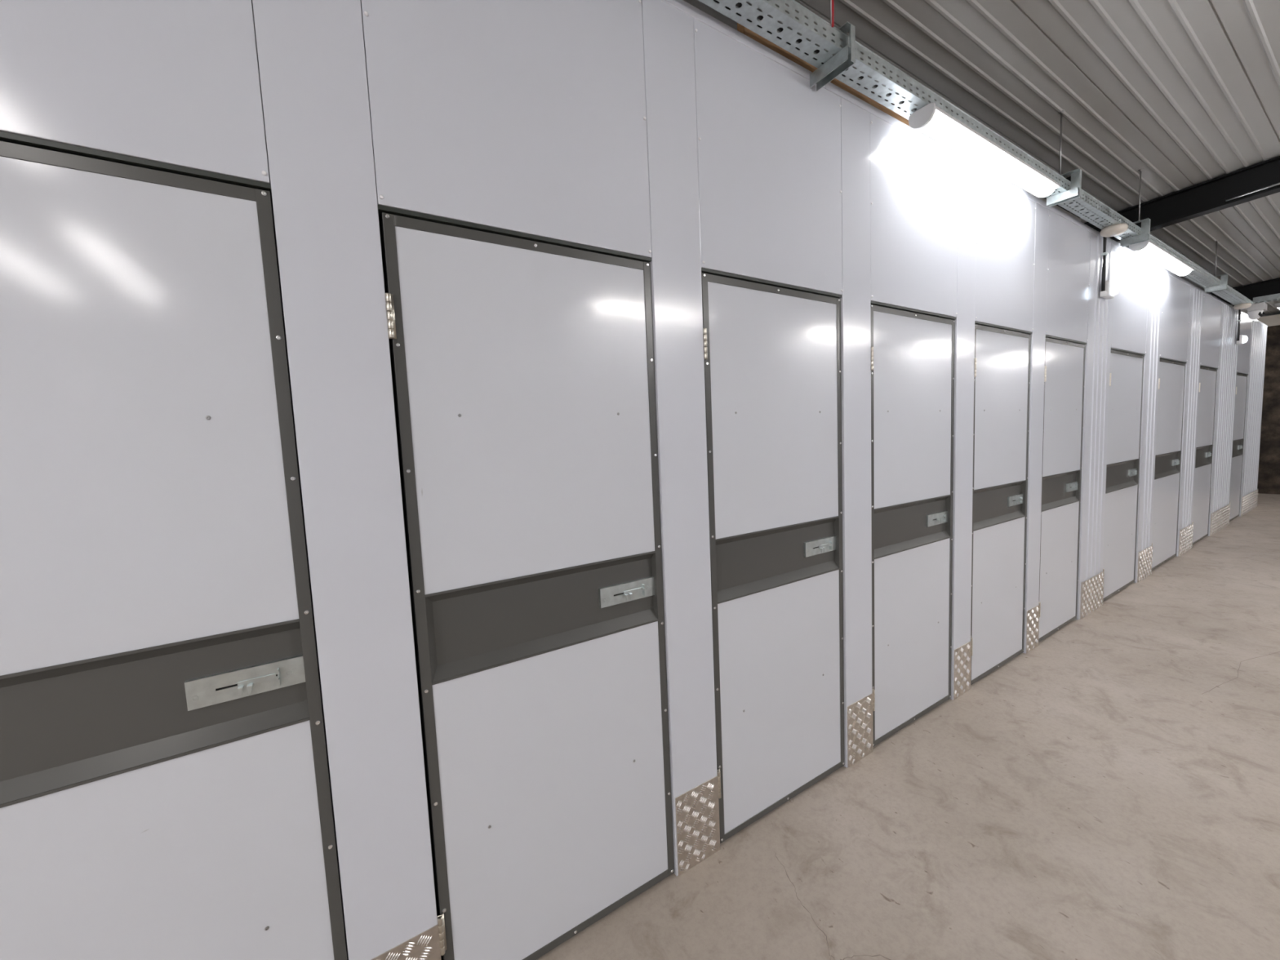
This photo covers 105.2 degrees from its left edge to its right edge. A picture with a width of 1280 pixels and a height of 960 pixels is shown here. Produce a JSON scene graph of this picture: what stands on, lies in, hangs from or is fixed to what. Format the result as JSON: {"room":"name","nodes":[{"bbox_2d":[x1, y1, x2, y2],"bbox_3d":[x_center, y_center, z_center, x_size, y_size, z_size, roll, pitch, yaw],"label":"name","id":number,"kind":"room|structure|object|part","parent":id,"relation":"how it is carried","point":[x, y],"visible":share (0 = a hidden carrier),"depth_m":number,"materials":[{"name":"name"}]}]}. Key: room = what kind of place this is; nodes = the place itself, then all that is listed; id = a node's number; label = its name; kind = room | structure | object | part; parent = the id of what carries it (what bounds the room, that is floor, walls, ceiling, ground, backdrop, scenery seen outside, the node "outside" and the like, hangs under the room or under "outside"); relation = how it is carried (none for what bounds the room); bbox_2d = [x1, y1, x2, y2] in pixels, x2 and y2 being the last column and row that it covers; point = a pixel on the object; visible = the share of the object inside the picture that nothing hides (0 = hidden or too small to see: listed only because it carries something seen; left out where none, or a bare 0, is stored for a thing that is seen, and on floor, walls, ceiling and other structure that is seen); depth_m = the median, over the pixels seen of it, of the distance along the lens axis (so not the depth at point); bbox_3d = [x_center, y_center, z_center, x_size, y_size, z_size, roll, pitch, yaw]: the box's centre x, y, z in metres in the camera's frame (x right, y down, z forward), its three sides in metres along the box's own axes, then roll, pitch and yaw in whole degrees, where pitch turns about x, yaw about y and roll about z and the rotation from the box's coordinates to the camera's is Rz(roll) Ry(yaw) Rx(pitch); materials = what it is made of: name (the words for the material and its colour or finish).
{"room":"self storage corridor","nodes":[
{"label":"self storage corridor","id":0,"kind":"room"},
{"bbox_2d":[0,0,1266,959],"bbox_3d":[2.923,-0.324,3.449,16.653,2.846,0.126,-5,6,-32],"label":"wall","id":1,"kind":"structure","parent":0,"point":[643,131],"depth_m":1.33,"materials":[{"name":"white metal"}]},
{"bbox_3d":[-1.120,-0.972,0.810,0.754,0.774,0.074,-5,6,-32],"label":"header panel","id":2,"kind":"part","parent":1,"relation":"part of","materials":[{"name":"white metal"}]},
{"bbox_2d":[0,140,348,959],"bbox_3d":[-1.052,0.448,0.912,0.756,2.048,0.057,-5,6,-32],"label":"door","id":3,"kind":"structure","parent":1,"relation":"in","point":[166,790],"depth_m":0.95,"materials":[{"name":"grey metal"}]},
{"bbox_3d":[-1.076,-0.106,0.877,0.695,0.888,0.039,-5,6,-32],"label":"panel","id":4,"kind":"part","parent":3,"relation":"part of","materials":[{"name":"white metal"}]},
{"bbox_3d":[-1.028,1.003,0.968,0.695,0.882,0.039,-5,6,-32],"label":"panel","id":5,"kind":"part","parent":3,"relation":"part of","materials":[{"name":"white metal"}]},
{"bbox_3d":[-0.674,0.021,1.149,0.196,2.846,0.075,-5,6,-32],"label":"pillar panel","id":6,"kind":"part","parent":1,"relation":"part of","materials":[{"name":"white metal"}]},
{"bbox_2d":[371,924,440,959],"bbox_3d":[-0.595,1.297,1.223,0.191,0.286,0.004,-5,6,-32],"label":"kick plate","id":7,"kind":"object","parent":1,"relation":"attached to","point":[425,945],"visible":1,"depth_m":1.24,"materials":[{"name":"metal"}]},
{"bbox_3d":[-0.317,-1.048,1.318,0.754,0.774,0.074,-5,6,-32],"label":"header panel","id":8,"kind":"part","parent":1,"relation":"part of","materials":[{"name":"white metal"}]},
{"bbox_2d":[380,212,674,959],"bbox_3d":[-0.249,0.371,1.420,0.756,2.048,0.057,-5,6,-32],"label":"door","id":9,"kind":"structure","parent":1,"relation":"in","point":[523,369],"depth_m":1.37,"materials":[{"name":"grey metal"}]},
{"bbox_3d":[-0.274,-0.182,1.385,0.695,0.888,0.039,-5,6,-32],"label":"panel","id":10,"kind":"part","parent":9,"relation":"part of","materials":[{"name":"white metal"}]},
{"bbox_3d":[-0.226,0.926,1.476,0.695,0.882,0.039,-5,6,-32],"label":"panel","id":11,"kind":"part","parent":9,"relation":"part of","materials":[{"name":"white metal"}]},
{"bbox_3d":[0.129,-0.055,1.657,0.196,2.846,0.075,-5,6,-32],"label":"pillar panel","id":12,"kind":"part","parent":1,"relation":"part of","materials":[{"name":"white metal"}]},
{"bbox_2d":[675,775,719,875],"bbox_3d":[0.208,1.221,1.731,0.191,0.286,0.004,-5,6,-32],"label":"kick plate","id":13,"kind":"object","parent":1,"relation":"attached to","point":[697,810],"visible":1,"depth_m":1.73,"materials":[{"name":"metal"}]},
{"bbox_3d":[0.485,-1.125,1.826,0.754,0.774,0.074,-5,6,-32],"label":"header panel","id":14,"kind":"part","parent":1,"relation":"part of","materials":[{"name":"white metal"}]},
{"bbox_2d":[701,272,844,843],"bbox_3d":[0.553,0.295,1.928,0.756,2.048,0.057,-5,6,-32],"label":"door","id":15,"kind":"structure","parent":1,"relation":"in","point":[772,354],"depth_m":1.89,"materials":[{"name":"grey metal"}]},
{"bbox_3d":[0.529,-0.259,1.893,0.695,0.888,0.039,-5,6,-32],"label":"panel","id":16,"kind":"part","parent":15,"relation":"part of","materials":[{"name":"white metal"}]},
{"bbox_3d":[0.577,0.850,1.984,0.695,0.882,0.039,-5,6,-32],"label":"panel","id":17,"kind":"part","parent":15,"relation":"part of","materials":[{"name":"white metal"}]},
{"bbox_3d":[0.931,-0.132,2.165,0.196,2.846,0.075,-5,6,-32],"label":"pillar panel","id":18,"kind":"part","parent":1,"relation":"part of","materials":[{"name":"white metal"}]},
{"bbox_2d":[847,693,873,767],"bbox_3d":[1.010,1.144,2.239,0.191,0.286,0.004,-5,6,-32],"label":"kick plate","id":19,"kind":"object","parent":1,"relation":"attached to","point":[860,713],"visible":1,"depth_m":2.23,"materials":[{"name":"metal"}]},
{"bbox_2d":[737,22,1080,221],"bbox_3d":[1.735,-1.689,2.604,3.270,0.190,0.035,-5,6,-32],"label":"trim","id":20,"kind":"structure","parent":1,"relation":"attached to","point":[741,28],"depth_m":2.01,"materials":[{"name":"grey"}]},
{"bbox_2d":[871,304,955,746],"bbox_3d":[1.356,0.218,2.436,0.756,2.048,0.057,-5,6,-32],"label":"door","id":21,"kind":"structure","parent":1,"relation":"in","point":[913,353],"depth_m":2.41,"materials":[{"name":"grey metal"}]},
{"bbox_3d":[1.379,0.773,2.493,0.695,0.882,0.039,-5,6,-32],"label":"panel","id":22,"kind":"part","parent":21,"relation":"part of","materials":[{"name":"white metal"}]},
{"bbox_3d":[1.332,-0.335,2.401,0.695,0.888,0.039,-5,6,-32],"label":"panel","id":23,"kind":"part","parent":21,"relation":"part of","materials":[{"name":"white metal"}]},
{"bbox_3d":[1.288,-1.202,2.334,0.754,0.774,0.074,-5,6,-32],"label":"header panel","id":24,"kind":"part","parent":1,"relation":"part of","materials":[{"name":"white metal"}]},
{"bbox_2d":[953,640,971,699],"bbox_3d":[1.813,1.068,2.747,0.191,0.286,0.004,-5,6,-32],"label":"kick plate","id":25,"kind":"object","parent":1,"relation":"attached to","point":[962,655],"visible":1,"depth_m":2.74,"materials":[{"name":"metal"}]},
{"bbox_3d":[1.734,-0.208,2.673,0.196,2.846,0.075,-5,6,-32],"label":"pillar panel","id":26,"kind":"part","parent":1,"relation":"part of","materials":[{"name":"white metal"}]},
{"bbox_2d":[662,0,1267,327],"bbox_3d":[2.909,-1.754,3.303,16.601,0.032,0.023,-5,6,-32],"label":"trim","id":27,"kind":"structure","parent":1,"relation":"attached to","point":[681,5],"depth_m":2.11,"materials":[{"name":"white metal"}]},
{"bbox_2d":[970,324,1031,684],"bbox_3d":[2.159,0.142,2.944,0.756,2.048,0.057,-5,6,-32],"label":"door","id":28,"kind":"structure","parent":1,"relation":"in","point":[1002,369],"depth_m":2.93,"materials":[{"name":"grey metal"}]},
{"bbox_3d":[2.182,0.697,3.001,0.695,0.882,0.039,-5,6,-32],"label":"panel","id":29,"kind":"part","parent":28,"relation":"part of","materials":[{"name":"white metal"}]},
{"bbox_3d":[2.134,-0.412,2.909,0.695,0.888,0.039,-5,6,-32],"label":"panel","id":30,"kind":"part","parent":28,"relation":"part of","materials":[{"name":"white metal"}]},
{"bbox_3d":[2.091,-1.278,2.842,0.754,0.774,0.074,-5,6,-32],"label":"header panel","id":31,"kind":"part","parent":1,"relation":"part of","materials":[{"name":"white metal"}]},
{"bbox_2d":[1026,604,1039,653],"bbox_3d":[2.616,0.991,3.255,0.191,0.286,0.004,-5,6,-32],"label":"kick plate","id":32,"kind":"object","parent":1,"relation":"attached to","point":[1033,615],"visible":1,"depth_m":3.25,"materials":[{"name":"metal"}]},
{"bbox_3d":[2.537,-0.285,3.181,0.196,2.846,0.075,-5,6,-32],"label":"pillar panel","id":33,"kind":"part","parent":1,"relation":"part of","materials":[{"name":"white metal"}]},
{"bbox_2d":[1038,337,1085,642],"bbox_3d":[2.962,0.065,3.453,0.758,2.048,0.057,-5,6,-32],"label":"door","id":34,"kind":"structure","parent":1,"relation":"in","point":[1064,361],"depth_m":3.44,"materials":[{"name":"grey metal"}]},
{"bbox_3d":[2.986,0.620,3.509,0.697,0.882,0.039,-5,6,-32],"label":"panel","id":35,"kind":"part","parent":34,"relation":"part of","materials":[{"name":"white metal"}]},
{"bbox_3d":[2.938,-0.488,3.417,0.697,0.888,0.039,-5,6,-32],"label":"panel","id":36,"kind":"part","parent":34,"relation":"part of","materials":[{"name":"white metal"}]},
{"bbox_3d":[2.894,-1.355,3.350,0.756,0.774,0.074,-5,6,-32],"label":"header panel","id":37,"kind":"part","parent":1,"relation":"part of","materials":[{"name":"white metal"}]},
{"bbox_2d":[1080,570,1104,619],"bbox_3d":[3.567,0.901,3.853,0.488,0.286,0.010,-5,6,-32],"label":"kick plate","id":38,"kind":"object","parent":1,"relation":"attached to","point":[1091,589],"visible":1,"depth_m":3.83,"materials":[{"name":"metal"}]},
{"bbox_3d":[3.478,-0.374,3.773,0.517,2.846,0.081,-5,6,-32],"label":"corrugated panel","id":39,"kind":"part","parent":1,"relation":"part of","materials":[{"name":"white metal"}]},
{"bbox_2d":[1092,226,1107,297],"bbox_3d":[3.374,-1.614,3.637,0.036,0.520,0.151,-5,6,-32],"label":"conduit","id":40,"kind":"object","parent":1,"relation":"attached to","point":[1103,293],"visible":0.78,"depth_m":3.59,"materials":[{"name":"black plastic"}]},
{"bbox_2d":[1102,280,1119,298],"bbox_3d":[3.493,-1.414,3.620,0.124,0.116,0.085,-5,6,-32],"label":"wall lamp","id":41,"kind":"object","parent":1,"relation":"attached to","point":[1112,288],"visible":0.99,"depth_m":3.59,"materials":[{"name":"white plastic"}]},
{"bbox_2d":[1102,349,1144,601],"bbox_3d":[4.112,-0.045,4.181,0.938,2.048,0.057,-5,6,-32],"label":"door","id":42,"kind":"structure","parent":1,"relation":"in","point":[1126,369],"depth_m":4.17,"materials":[{"name":"grey metal"}]},
{"bbox_3d":[4.136,0.510,4.237,0.877,0.882,0.039,-5,6,-32],"label":"panel","id":43,"kind":"part","parent":42,"relation":"part of","materials":[{"name":"white metal"}]},
{"bbox_3d":[4.088,-0.598,4.146,0.877,0.888,0.039,-5,6,-32],"label":"panel","id":44,"kind":"part","parent":42,"relation":"part of","materials":[{"name":"white metal"}]},
{"bbox_3d":[4.045,-1.464,4.079,0.936,0.774,0.074,-5,6,-32],"label":"header panel","id":45,"kind":"part","parent":1,"relation":"part of","materials":[{"name":"white metal"}]},
{"bbox_2d":[1137,545,1152,582],"bbox_3d":[4.766,0.786,4.612,0.423,0.286,0.010,-5,6,-32],"label":"kick plate","id":46,"kind":"object","parent":1,"relation":"attached to","point":[1144,557],"visible":1,"depth_m":4.59,"materials":[{"name":"metal"}]},
{"bbox_3d":[4.677,-0.489,4.532,0.452,2.846,0.081,-5,6,-32],"label":"corrugated panel","id":47,"kind":"part","parent":1,"relation":"part of","materials":[{"name":"white metal"}]},
{"bbox_2d":[1151,359,1186,570],"bbox_3d":[5.327,-0.160,4.950,1.041,2.048,0.057,-5,6,-32],"label":"door","id":48,"kind":"structure","parent":1,"relation":"in","point":[1171,380],"depth_m":4.95,"materials":[{"name":"grey metal"}]},
{"bbox_3d":[5.351,0.394,5.006,0.980,0.882,0.039,-5,6,-32],"label":"panel","id":49,"kind":"part","parent":48,"relation":"part of","materials":[{"name":"white metal"}]},
{"bbox_3d":[5.303,-0.714,4.915,0.980,0.888,0.039,-5,6,-32],"label":"panel","id":50,"kind":"part","parent":48,"relation":"part of","materials":[{"name":"white metal"}]},
{"bbox_3d":[5.260,-1.580,4.848,1.039,0.774,0.074,-5,6,-32],"label":"header panel","id":51,"kind":"part","parent":1,"relation":"part of","materials":[{"name":"white metal"}]},
{"bbox_2d":[1178,523,1193,555],"bbox_3d":[6.085,0.661,5.447,0.567,0.286,0.010,-5,6,-32],"label":"kick plate","id":52,"kind":"object","parent":1,"relation":"attached to","point":[1185,543],"visible":1,"depth_m":5.42,"materials":[{"name":"metal"}]},
{"bbox_3d":[5.996,-0.614,5.367,0.596,2.846,0.081,-5,6,-32],"label":"corrugated panel","id":53,"kind":"part","parent":1,"relation":"part of","materials":[{"name":"white metal"}]},
{"bbox_2d":[1191,366,1217,545],"bbox_3d":[6.667,-0.288,5.798,0.946,2.048,0.057,-5,6,-32],"label":"door","id":54,"kind":"structure","parent":1,"relation":"in","point":[1207,380],"depth_m":5.81,"materials":[{"name":"grey metal"}]},
{"bbox_3d":[6.691,0.267,5.854,0.885,0.882,0.039,-5,6,-32],"label":"panel","id":55,"kind":"part","parent":54,"relation":"part of","materials":[{"name":"white metal"}]},
{"bbox_3d":[6.643,-0.842,5.763,0.885,0.888,0.039,-5,6,-32],"label":"panel","id":56,"kind":"part","parent":54,"relation":"part of","materials":[{"name":"white metal"}]},
{"bbox_3d":[6.599,-1.708,5.696,0.944,0.774,0.074,-5,6,-32],"label":"header panel","id":57,"kind":"part","parent":1,"relation":"part of","materials":[{"name":"white metal"}]},
{"bbox_2d":[1209,503,1230,536],"bbox_3d":[7.630,0.513,6.425,1.151,0.286,0.010,-5,6,-32],"label":"kick plate","id":58,"kind":"object","parent":1,"relation":"attached to","point":[1220,519],"visible":1,"depth_m":6.38,"materials":[{"name":"metal"}]},
{"bbox_3d":[7.541,-0.762,6.345,1.180,2.846,0.081,-5,6,-32],"label":"corrugated panel","id":59,"kind":"part","parent":1,"relation":"part of","materials":[{"name":"white metal"}]},
{"bbox_2d":[1231,305,1241,344],"bbox_3d":[7.783,-2.038,6.427,0.036,0.511,0.151,-5,6,-32],"label":"conduit","id":60,"kind":"object","parent":1,"relation":"attached to","point":[1237,341],"visible":0.77,"depth_m":6.38,"materials":[{"name":"black plastic"}]},
{"bbox_2d":[1229,373,1248,521],"bbox_3d":[8.433,-0.457,6.916,0.886,2.048,0.057,-5,6,-32],"label":"door","id":61,"kind":"structure","parent":1,"relation":"in","point":[1242,380],"depth_m":6.94,"materials":[{"name":"grey metal"}]},
{"bbox_3d":[8.457,0.098,6.972,0.825,0.882,0.039,-5,6,-32],"label":"panel","id":62,"kind":"part","parent":61,"relation":"part of","materials":[{"name":"white metal"}]},
{"bbox_3d":[8.409,-1.010,6.880,0.825,0.888,0.039,-5,6,-32],"label":"panel","id":63,"kind":"part","parent":61,"relation":"part of","materials":[{"name":"white metal"}]},
{"bbox_2d":[1236,334,1248,344],"bbox_3d":[7.901,-1.842,6.410,0.124,0.116,0.085,-5,6,-32],"label":"wall lamp","id":64,"kind":"object","parent":1,"relation":"attached to","point":[1243,339],"visible":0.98,"depth_m":6.38,"materials":[{"name":"white plastic"}]},
{"bbox_3d":[8.365,-1.876,6.813,0.884,0.774,0.074,-5,6,-32],"label":"header panel","id":65,"kind":"part","parent":1,"relation":"part of","materials":[{"name":"white metal"}]},
{"bbox_2d":[1240,488,1257,515],"bbox_3d":[9.456,0.339,7.581,1.352,0.286,0.010,-5,6,-32],"label":"kick plate","id":66,"kind":"object","parent":1,"relation":"attached to","point":[1249,501],"visible":1,"depth_m":7.53,"materials":[{"name":"metal"}]},
{"bbox_3d":[9.367,-0.936,7.500,1.381,2.846,0.081,-5,6,-32],"label":"corrugated panel","id":67,"kind":"part","parent":1,"relation":"part of","materials":[{"name":"white metal"}]},
{"bbox_2d":[536,493,1279,959],"bbox_3d":[5.594,1.173,1.843,19.200,0.100,6.800,-5,6,-32],"label":"floor","id":68,"kind":"structure","parent":0,"point":[1110,789],"depth_m":1.86,"materials":[{"name":"concrete"}]},
{"bbox_2d":[683,0,1279,316],"bbox_3d":[5.402,-2.344,1.617,19.200,0.388,6.952,-5,6,-32],"label":"ceiling","id":69,"kind":"structure","parent":0,"point":[1186,93],"depth_m":2.66,"materials":[{"name":"grey metal"}]},
{"bbox_2d":[809,0,855,91],"bbox_3d":[0.695,-1.743,1.776,0.042,0.515,0.162,-5,6,-32],"label":"rod","id":70,"kind":"object","parent":69,"relation":"hanging from","point":[830,0],"depth_m":1.77,"materials":[{"name":"silver metal"}]},
{"bbox_2d":[697,0,848,68],"bbox_3d":[-0.535,-1.446,1.004,3.000,0.060,0.106,-5,6,-32],"label":"cable tray","id":71,"kind":"object","parent":70,"relation":"on","point":[748,11],"visible":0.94,"depth_m":1.64,"materials":[{"name":"metal"}]},
{"bbox_3d":[-0.562,-1.446,1.046,3.000,0.055,0.001,-5,6,-32],"label":"rail","id":72,"kind":"part","parent":71,"relation":"part of","materials":[{"name":"metal"}]},
{"bbox_3d":[-0.509,-1.441,0.962,3.000,0.055,0.001,-5,6,-32],"label":"rail","id":73,"kind":"part","parent":71,"relation":"part of","materials":[{"name":"metal"}]},
{"bbox_3d":[0.704,-1.510,1.797,0.042,0.046,0.160,-5,6,-32],"label":"support arm","id":74,"kind":"part","parent":70,"relation":"part of","materials":[{"name":"metal"}]},
{"bbox_3d":[0.703,-1.548,1.793,0.042,0.124,0.162,-5,6,-32],"label":"tray bracket","id":75,"kind":"part","parent":70,"relation":"part of","materials":[{"name":"silver metal"}]},
{"bbox_2d":[831,0,834,26],"bbox_3d":[0.665,-1.785,1.688,0.009,0.414,0.022,1,6,39],"label":"cable","id":76,"kind":"object","parent":69,"relation":"hanging from","point":[833,2],"visible":1,"depth_m":1.69,"materials":[{"name":"red plastic"}]},
{"bbox_2d":[1046,109,1081,207],"bbox_3d":[2.504,-1.913,2.884,0.042,0.516,0.150,-5,6,-32],"label":"rod","id":77,"kind":"object","parent":69,"relation":"hanging from","point":[1063,110],"depth_m":2.88,"materials":[{"name":"silver metal"}]},
{"bbox_2d":[835,40,1139,239],"bbox_3d":[2.203,-1.707,2.737,3.498,0.060,0.106,-5,6,-32],"label":"cable tray","id":78,"kind":"object","parent":77,"relation":"on","point":[851,73],"visible":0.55,"depth_m":2.07,"materials":[{"name":"metal"}]},
{"bbox_3d":[2.176,-1.707,2.779,3.498,0.055,0.001,-5,6,-32],"label":"rail","id":79,"kind":"part","parent":78,"relation":"part of","materials":[{"name":"metal"}]},
{"bbox_2d":[908,102,1060,197],"bbox_3d":[1.769,-1.594,2.441,1.369,0.076,0.108,-5,6,-32],"label":"lamp","id":80,"kind":"object","parent":78,"relation":"attached to","point":[930,119],"visible":1,"depth_m":2.30,"materials":[{"name":"grey plastic"}]},
{"bbox_2d":[1099,222,1128,237],"bbox_3d":[3.346,-1.755,3.453,0.144,0.058,0.144,-5,6,-32],"label":"detector","id":81,"kind":"object","parent":78,"relation":"attached to","point":[1113,230],"visible":1,"depth_m":3.42,"materials":[{"name":"beige plastic"}]},
{"bbox_3d":[2.514,-1.679,2.904,0.042,0.046,0.147,-5,6,-32],"label":"support arm","id":82,"kind":"part","parent":77,"relation":"part of","materials":[{"name":"metal"}]},
{"bbox_3d":[2.512,-1.730,2.899,0.042,0.148,0.150,-5,6,-32],"label":"tray bracket","id":83,"kind":"part","parent":77,"relation":"part of","materials":[{"name":"silver metal"}]},
{"bbox_2d":[1120,168,1150,247],"bbox_3d":[3.683,-2.026,3.630,0.042,0.518,0.150,-5,6,-32],"label":"bracket","id":84,"kind":"object","parent":69,"relation":"hanging from","point":[1141,169],"depth_m":3.61,"materials":[{"name":"silver metal"}]},
{"bbox_3d":[3.693,-1.792,3.650,0.042,0.046,0.147,-5,6,-32],"label":"support arm","id":85,"kind":"part","parent":84,"relation":"part of","materials":[{"name":"metal"}]},
{"bbox_3d":[3.691,-1.842,3.645,0.042,0.148,0.150,-5,6,-32],"label":"tray bracket","id":86,"kind":"part","parent":84,"relation":"part of","materials":[{"name":"silver metal"}]},
{"bbox_2d":[1083,155,1279,241],"bbox_3d":[5.780,-2.233,1.773,0.125,0.563,6.780,-5,6,-32],"label":"roof beam","id":87,"kind":"structure","parent":69,"relation":"attached to","point":[1260,180],"depth_m":3.83,"materials":[{"name":"black metal"}]},
{"bbox_2d":[1204,240,1227,293],"bbox_3d":[6.058,-2.252,5.133,0.042,0.516,0.150,-5,6,-32],"label":"bracket","id":88,"kind":"object","parent":69,"relation":"hanging from","point":[1216,241],"depth_m":5.13,"materials":[{"name":"silver metal"}]},
{"bbox_2d":[1122,226,1253,305],"bbox_3d":[5.719,-2.042,4.962,4.848,0.060,0.106,-5,6,-32],"label":"cable tray","id":89,"kind":"object","parent":88,"relation":"on","point":[1199,271],"visible":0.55,"depth_m":4.90,"materials":[{"name":"metal"}]},
{"bbox_2d":[713,0,1234,300],"bbox_3d":[2.707,-1.735,3.059,10.500,0.012,0.089,-5,6,-32],"label":"cable bundle","id":90,"kind":"object","parent":89,"relation":"in","point":[739,4],"visible":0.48,"depth_m":1.75,"materials":[{"name":"black plastic"}]},
{"bbox_2d":[1128,240,1193,275],"bbox_3d":[4.404,-1.845,4.108,1.434,0.076,0.108,-5,6,-32],"label":"lamp","id":91,"kind":"object","parent":89,"relation":"attached to","point":[1148,249],"visible":0.87,"depth_m":3.98,"materials":[{"name":"grey plastic"}]},
{"bbox_2d":[1183,269,1246,305],"bbox_3d":[5.720,-2.013,4.965,4.848,0.001,0.100,-5,6,-32],"label":"tray","id":92,"kind":"object","parent":89,"relation":"on","point":[1199,274],"depth_m":5.11,"materials":[{"name":"metal"}]},
{"bbox_2d":[1233,302,1251,309],"bbox_3d":[7.473,-2.148,6.065,0.144,0.058,0.144,-5,6,-32],"label":"detector","id":93,"kind":"object","parent":89,"relation":"attached to","point":[1242,306],"visible":1,"depth_m":6.03,"materials":[{"name":"beige plastic"}]},
{"bbox_2d":[1247,302,1267,319],"bbox_3d":[7.698,-2.095,6.103,0.230,0.187,0.138,-5,6,-32],"label":"security camera","id":94,"kind":"object","parent":89,"relation":"attached to","point":[1255,310],"visible":0.98,"depth_m":6.04,"materials":[{"name":"grey plastic"}]},
{"bbox_3d":[6.068,-2.018,5.154,0.042,0.046,0.147,-5,6,-32],"label":"support arm","id":95,"kind":"part","parent":88,"relation":"part of","materials":[{"name":"metal"}]},
{"bbox_3d":[6.066,-2.069,5.148,0.042,0.148,0.150,-5,6,-32],"label":"tray bracket","id":96,"kind":"part","parent":88,"relation":"part of","materials":[{"name":"silver metal"}]},
{"bbox_2d":[1209,277,1279,305],"bbox_3d":[10.092,-2.644,4.503,0.125,0.563,6.780,-5,6,-32],"label":"roof beam","id":97,"kind":"structure","parent":69,"relation":"attached to","point":[1272,286],"depth_m":6.82,"materials":[{"name":"black metal"}]},
{"bbox_2d":[1253,293,1279,303],"bbox_3d":[8.658,-2.464,4.934,0.160,0.556,3.070,-5,6,-32],"label":"tray","id":98,"kind":"object","parent":69,"relation":"hanging from","point":[1273,297],"visible":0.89,"depth_m":6.13,"materials":[{"name":"metal"}]},
{"bbox_2d":[1274,302,1279,309],"bbox_3d":[10.127,-2.666,7.659,1.354,0.076,0.108,-5,6,-32],"label":"lamp","id":99,"kind":"object","parent":69,"relation":"hanging from","point":[1277,304],"visible":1,"depth_m":7.32,"materials":[{"name":"grey plastic"}]},
{"bbox_2d":[1257,324,1279,494],"bbox_3d":[13.401,-1.159,6.697,0.500,3.078,6.800,-5,6,-32],"label":"wall","id":100,"kind":"structure","parent":0,"point":[1268,473],"depth_m":9.02,"materials":[{"name":"stone"}]},
{"bbox_2d":[1256,314,1279,326],"bbox_3d":[13.314,-2.785,6.552,0.540,0.190,6.800,-5,6,-32],"label":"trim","id":101,"kind":"structure","parent":100,"relation":"attached to","point":[1272,320],"depth_m":8.91,"materials":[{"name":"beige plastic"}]}
]}

